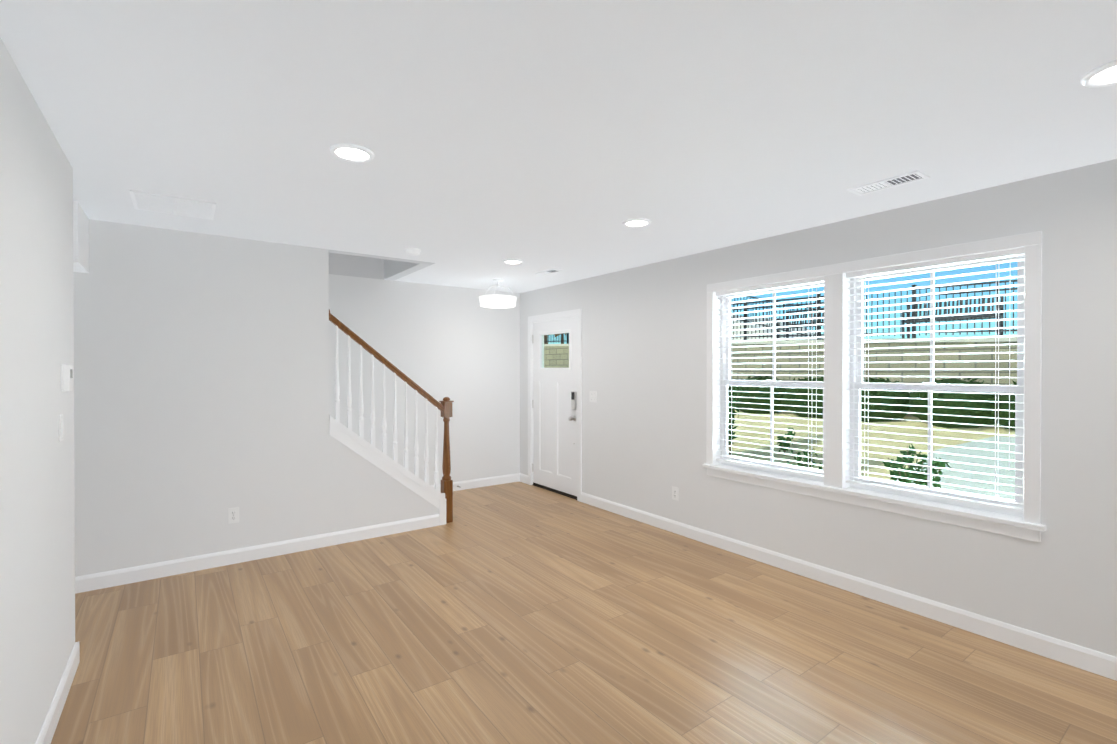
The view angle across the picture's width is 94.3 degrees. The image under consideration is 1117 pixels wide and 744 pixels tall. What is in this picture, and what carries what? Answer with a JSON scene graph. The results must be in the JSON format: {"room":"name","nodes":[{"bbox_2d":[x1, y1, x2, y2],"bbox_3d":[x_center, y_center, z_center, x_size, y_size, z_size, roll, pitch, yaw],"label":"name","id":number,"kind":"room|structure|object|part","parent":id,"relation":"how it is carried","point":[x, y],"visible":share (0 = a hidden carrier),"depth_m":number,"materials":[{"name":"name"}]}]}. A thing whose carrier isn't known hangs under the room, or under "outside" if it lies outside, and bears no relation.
{"room":"empty living room","nodes":[
{"label":"empty living room","id":0,"kind":"room"},
{"bbox_2d":[0,37,74,743],"bbox_3d":[-0.612,0.236,0.009,0.110,2.440,6.200,0,0,-36],"label":"wall","id":1,"kind":"structure","parent":0,"point":[37,568],"depth_m":1.86,"materials":[{"name":"paint"}]},
{"bbox_2d":[36,642,79,743],"bbox_3d":[-0.573,1.403,0.052,0.034,0.105,6.214,0,0,-36],"label":"baseboard","id":2,"kind":"structure","parent":1,"relation":"attached to","point":[46,734],"depth_m":2.18,"materials":[{"name":"white wood"}]},
{"bbox_2d":[59,414,63,441],"bbox_3d":[-2.170,0.243,2.264,0.011,0.115,0.070,0,0,-36],"label":"light switch","id":3,"kind":"object","parent":1,"relation":"attached to","point":[61,427],"visible":0.98,"depth_m":2.25,"materials":[{"name":"white plastic"}]},
{"bbox_2d":[61,364,72,391],"bbox_3d":[-2.207,0.028,2.328,0.027,0.124,0.092,0,0,-36],"label":"thermostat","id":4,"kind":"object","parent":1,"relation":"attached to","point":[66,377],"visible":0.98,"depth_m":2.30,"materials":[{"name":"white plastic"}]},
{"bbox_2d":[73,201,88,272],"bbox_3d":[-4.102,-0.820,2.389,2.840,0.355,0.440,0,0,-36],"label":"bulkhead","id":5,"kind":"object","parent":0,"point":[80,241],"visible":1,"depth_m":3.15,"materials":[{"name":"paint"}]},
{"bbox_2d":[73,219,438,576],"bbox_3d":[-3.260,-1.113,3.338,5.320,5.100,0.110,0,0,-36],"label":"wall","id":6,"kind":"structure","parent":0,"point":[201,384],"depth_m":3.77,"materials":[{"name":"paint"}]},
{"bbox_2d":[228,507,238,523],"bbox_3d":[-2.431,1.074,3.877,0.070,0.115,0.008,0,0,-36],"label":"outlet","id":7,"kind":"object","parent":6,"relation":"attached to","point":[233,515],"visible":1,"depth_m":3.87,"materials":[{"name":"white plastic"}]},
{"bbox_2d":[75,514,438,593],"bbox_3d":[-2.129,1.381,4.094,2.618,0.105,0.014,0,0,-36],"label":"baseboard","id":8,"kind":"structure","parent":6,"relation":"attached to","point":[101,580],"depth_m":3.90,"materials":[{"name":"white wood"}]},
{"bbox_2d":[384,259,429,280],"bbox_3d":[-1.560,-2.344,5.289,0.110,2.660,1.068,0,0,-36],"label":"wall","id":9,"kind":"structure","parent":0,"point":[394,270],"depth_m":5.33,"materials":[{"name":"paint"}]},
{"bbox_2d":[329,252,519,484],"bbox_3d":[-3.376,-1.121,4.733,6.989,5.100,0.150,0,0,-36],"label":"wall","id":10,"kind":"structure","parent":0,"point":[459,347],"depth_m":6.03,"materials":[{"name":"paint"}]},
{"bbox_2d":[430,473,523,492],"bbox_3d":[-1.080,1.368,6.308,1.439,0.105,0.014,0,0,-36],"label":"baseboard","id":11,"kind":"structure","parent":10,"relation":"attached to","point":[489,481],"depth_m":6.43,"materials":[{"name":"white wood"}]},
{"bbox_2d":[0,0,1116,292],"bbox_3d":[-0.784,-1.117,1.283,7.139,0.250,8.778,0,0,-36],"label":"ceiling","id":12,"kind":"structure","parent":0,"point":[568,138],"depth_m":2.00,"materials":[{"name":"paint"}]},
{"bbox_2d":[129,190,215,219],"bbox_3d":[-2.313,-0.997,3.123,0.400,0.008,0.400,0,0,-36],"label":"ceiling vent","id":13,"kind":"object","parent":12,"relation":"in","point":[144,201],"visible":1,"depth_m":3.09,"materials":[{"name":"white metal"}]},
{"bbox_2d":[330,143,373,162],"bbox_3d":[-0.936,-0.991,2.352,0.190,0.012,0.190,0,0,-36],"label":"recessed light","id":14,"kind":"object","parent":12,"relation":"in","point":[352,153],"visible":1,"depth_m":2.34,"materials":[{"name":"white plastic"}]},
{"bbox_2d":[329,250,434,264],"bbox_3d":[-1.547,-2.340,4.572,0.930,2.660,0.110,0,0,-36],"label":"rim","id":15,"kind":"object","parent":12,"relation":"attached to","point":[379,257],"visible":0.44,"depth_m":4.57,"materials":[{"name":"paint"}]},
{"bbox_2d":[404,248,420,255],"bbox_3d":[-1.200,-0.985,4.265,0.132,0.044,0.132,0,0,-36],"label":"smoke detector","id":16,"kind":"object","parent":12,"relation":"attached to","point":[413,251],"visible":0.98,"depth_m":4.22,"materials":[{"name":"white plastic"}]},
{"bbox_2d":[479,279,516,308],"bbox_3d":[-0.667,-0.860,5.700,0.416,0.311,0.416,0,0,-36],"label":"ceiling lamp","id":17,"kind":"object","parent":12,"relation":"hanging from","point":[499,301],"depth_m":5.56,"materials":[{"name":"white glass"}]},
{"bbox_3d":[-0.701,-0.860,5.706,0.330,0.311,0.330,0,0,-36],"label":"metal foyer lamp","id":18,"kind":"part","parent":17,"relation":"part of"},
{"bbox_2d":[502,259,522,263],"bbox_3d":[-0.416,-1.004,4.727,0.190,0.012,0.190,0,0,-36],"label":"recessed light","id":19,"kind":"object","parent":12,"relation":"in","point":[511,261],"visible":1,"depth_m":4.70,"materials":[{"name":"white plastic"}]},
{"bbox_2d":[535,269,561,274],"bbox_3d":[-0.103,-1.009,5.237,0.130,0.007,0.300,0,0,-36],"label":"ceiling vent","id":20,"kind":"object","parent":12,"relation":"in","point":[549,271],"visible":0.98,"depth_m":5.24,"materials":[{"name":"white metal"}]},
{"bbox_2d":[623,218,650,226],"bbox_3d":[0.524,-0.997,3.470,0.190,0.012,0.190,0,0,-36],"label":"recessed light","id":21,"kind":"object","parent":12,"relation":"in","point":[638,222],"visible":1,"depth_m":3.45,"materials":[{"name":"white plastic"}]},
{"bbox_2d":[847,170,929,195],"bbox_3d":[1.739,-0.996,2.743,0.150,0.007,0.340,0,0,-36],"label":"ceiling vent","id":22,"kind":"object","parent":12,"relation":"in","point":[900,180],"visible":1,"depth_m":2.73,"materials":[{"name":"white metal"}]},
{"bbox_2d":[1080,60,1116,87],"bbox_3d":[1.850,-0.987,1.703,0.190,0.012,0.190,0,0,-36],"label":"recessed light","id":23,"kind":"object","parent":12,"relation":"in","point":[1104,75],"visible":0.98,"depth_m":1.73,"materials":[{"name":"white plastic"}]},
{"bbox_2d":[51,481,1116,743],"bbox_3d":[-0.784,1.599,1.298,7.139,0.300,8.778,0,0,-36],"label":"floor","id":24,"kind":"structure","parent":0,"point":[517,613],"depth_m":2.64,"materials":[{"name":"brown wood"}]},
{"bbox_2d":[329,310,453,525],"bbox_3d":[-2.810,0.060,4.315,3.652,2.744,1.199,0,0,-36],"label":"staircase","id":25,"kind":"structure","parent":24,"relation":"on","point":[442,501],"depth_m":4.63,"materials":[{"name":"white wood"}]},
{"bbox_3d":[-1.512,-0.077,4.609,1.014,0.908,0.100,0,0,-36],"label":"handrail","id":26,"kind":"part","parent":25,"relation":"part of","materials":[{"name":"brown wood"}]},
{"bbox_2d":[520,159,1116,656],"bbox_3d":[2.046,0.217,3.341,0.150,2.440,8.778,0,0,-36],"label":"wall","id":27,"kind":"structure","parent":0,"point":[1070,594],"depth_m":3.11,"materials":[{"name":"paint"}]},
{"bbox_2d":[532,317,576,499],"bbox_3d":[-0.015,0.406,6.157,0.245,2.032,0.929,0,0,-36],"label":"entry door","id":28,"kind":"structure","parent":27,"relation":"in","point":[554,407],"depth_m":6.11,"materials":[{"name":"white wood"}]},
{"bbox_2d":[528,309,581,501],"bbox_3d":[-0.004,0.363,6.158,0.168,2.117,1.079,0,0,-36],"label":"door frame","id":29,"kind":"structure","parent":27,"relation":"attached to","point":[577,313],"depth_m":5.92,"materials":[{"name":"white wood"}]},
{"bbox_2d":[589,391,596,402],"bbox_3d":[0.365,0.265,5.520,0.016,0.115,0.116,0,0,-36],"label":"light switch","id":30,"kind":"object","parent":27,"relation":"attached to","point":[593,395],"visible":1,"depth_m":5.53,"materials":[{"name":"white plastic"}]},
{"bbox_2d":[672,486,677,500],"bbox_3d":[1.036,1.080,4.604,0.008,0.115,0.070,0,0,-36],"label":"electrical outlet","id":31,"kind":"object","parent":27,"relation":"attached to","point":[674,493],"visible":1,"depth_m":4.60,"materials":[{"name":"white plastic"}]},
{"bbox_2d":[720,282,823,481],"bbox_3d":[1.638,0.054,3.963,0.072,1.429,0.913,0,0,-36],"label":"window","id":32,"kind":"structure","parent":27,"relation":"in","point":[726,379],"depth_m":4.08,"materials":[{"name":"white plastic"}]},
{"bbox_2d":[715,276,823,478],"bbox_3d":[1.578,0.038,3.919,0.068,1.392,0.903,0,0,-36],"label":"window blind","id":33,"kind":"object","parent":32,"relation":"attached to","point":[775,286],"visible":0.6,"depth_m":3.87,"materials":[{"name":"white plastic"}]},
{"bbox_2d":[581,492,1116,680],"bbox_3d":[2.359,1.388,2.775,0.014,0.105,7.183,0,0,-36],"label":"baseboard","id":34,"kind":"structure","parent":27,"relation":"attached to","point":[1064,651],"depth_m":3.15,"materials":[{"name":"white wood"}]},
{"bbox_2d":[702,231,1045,541],"bbox_3d":[1.895,0.070,3.510,0.188,1.582,2.118,0,0,-36],"label":"window","id":35,"kind":"structure","parent":27,"relation":"in","point":[1018,415],"depth_m":3.24,"materials":[{"name":"white plastic"}]},
{"bbox_2d":[845,247,1024,512],"bbox_3d":[2.186,0.043,3.081,0.068,1.392,0.903,0,0,-36],"label":"window blind","id":36,"kind":"object","parent":35,"relation":"attached to","point":[956,260],"visible":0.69,"depth_m":3.01,"materials":[{"name":"white plastic"}]},
{"bbox_2d":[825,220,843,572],"bbox_3d":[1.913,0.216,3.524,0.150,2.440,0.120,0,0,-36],"label":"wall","id":37,"kind":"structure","parent":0,"point":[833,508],"depth_m":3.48,"materials":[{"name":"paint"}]},
{"label":"outside","id":38,"kind":"structure","parent":0,"visible":0},
{"bbox_2d":[544,280,1016,499],"bbox_3d":[18.861,-4.164,28.294,56.351,11.727,76.000,0,0,-36],"label":"garden","id":39,"kind":"object","parent":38,"point":[558,353],"depth_m":9.13,"materials":[{"name":"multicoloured plant"}]}
]}

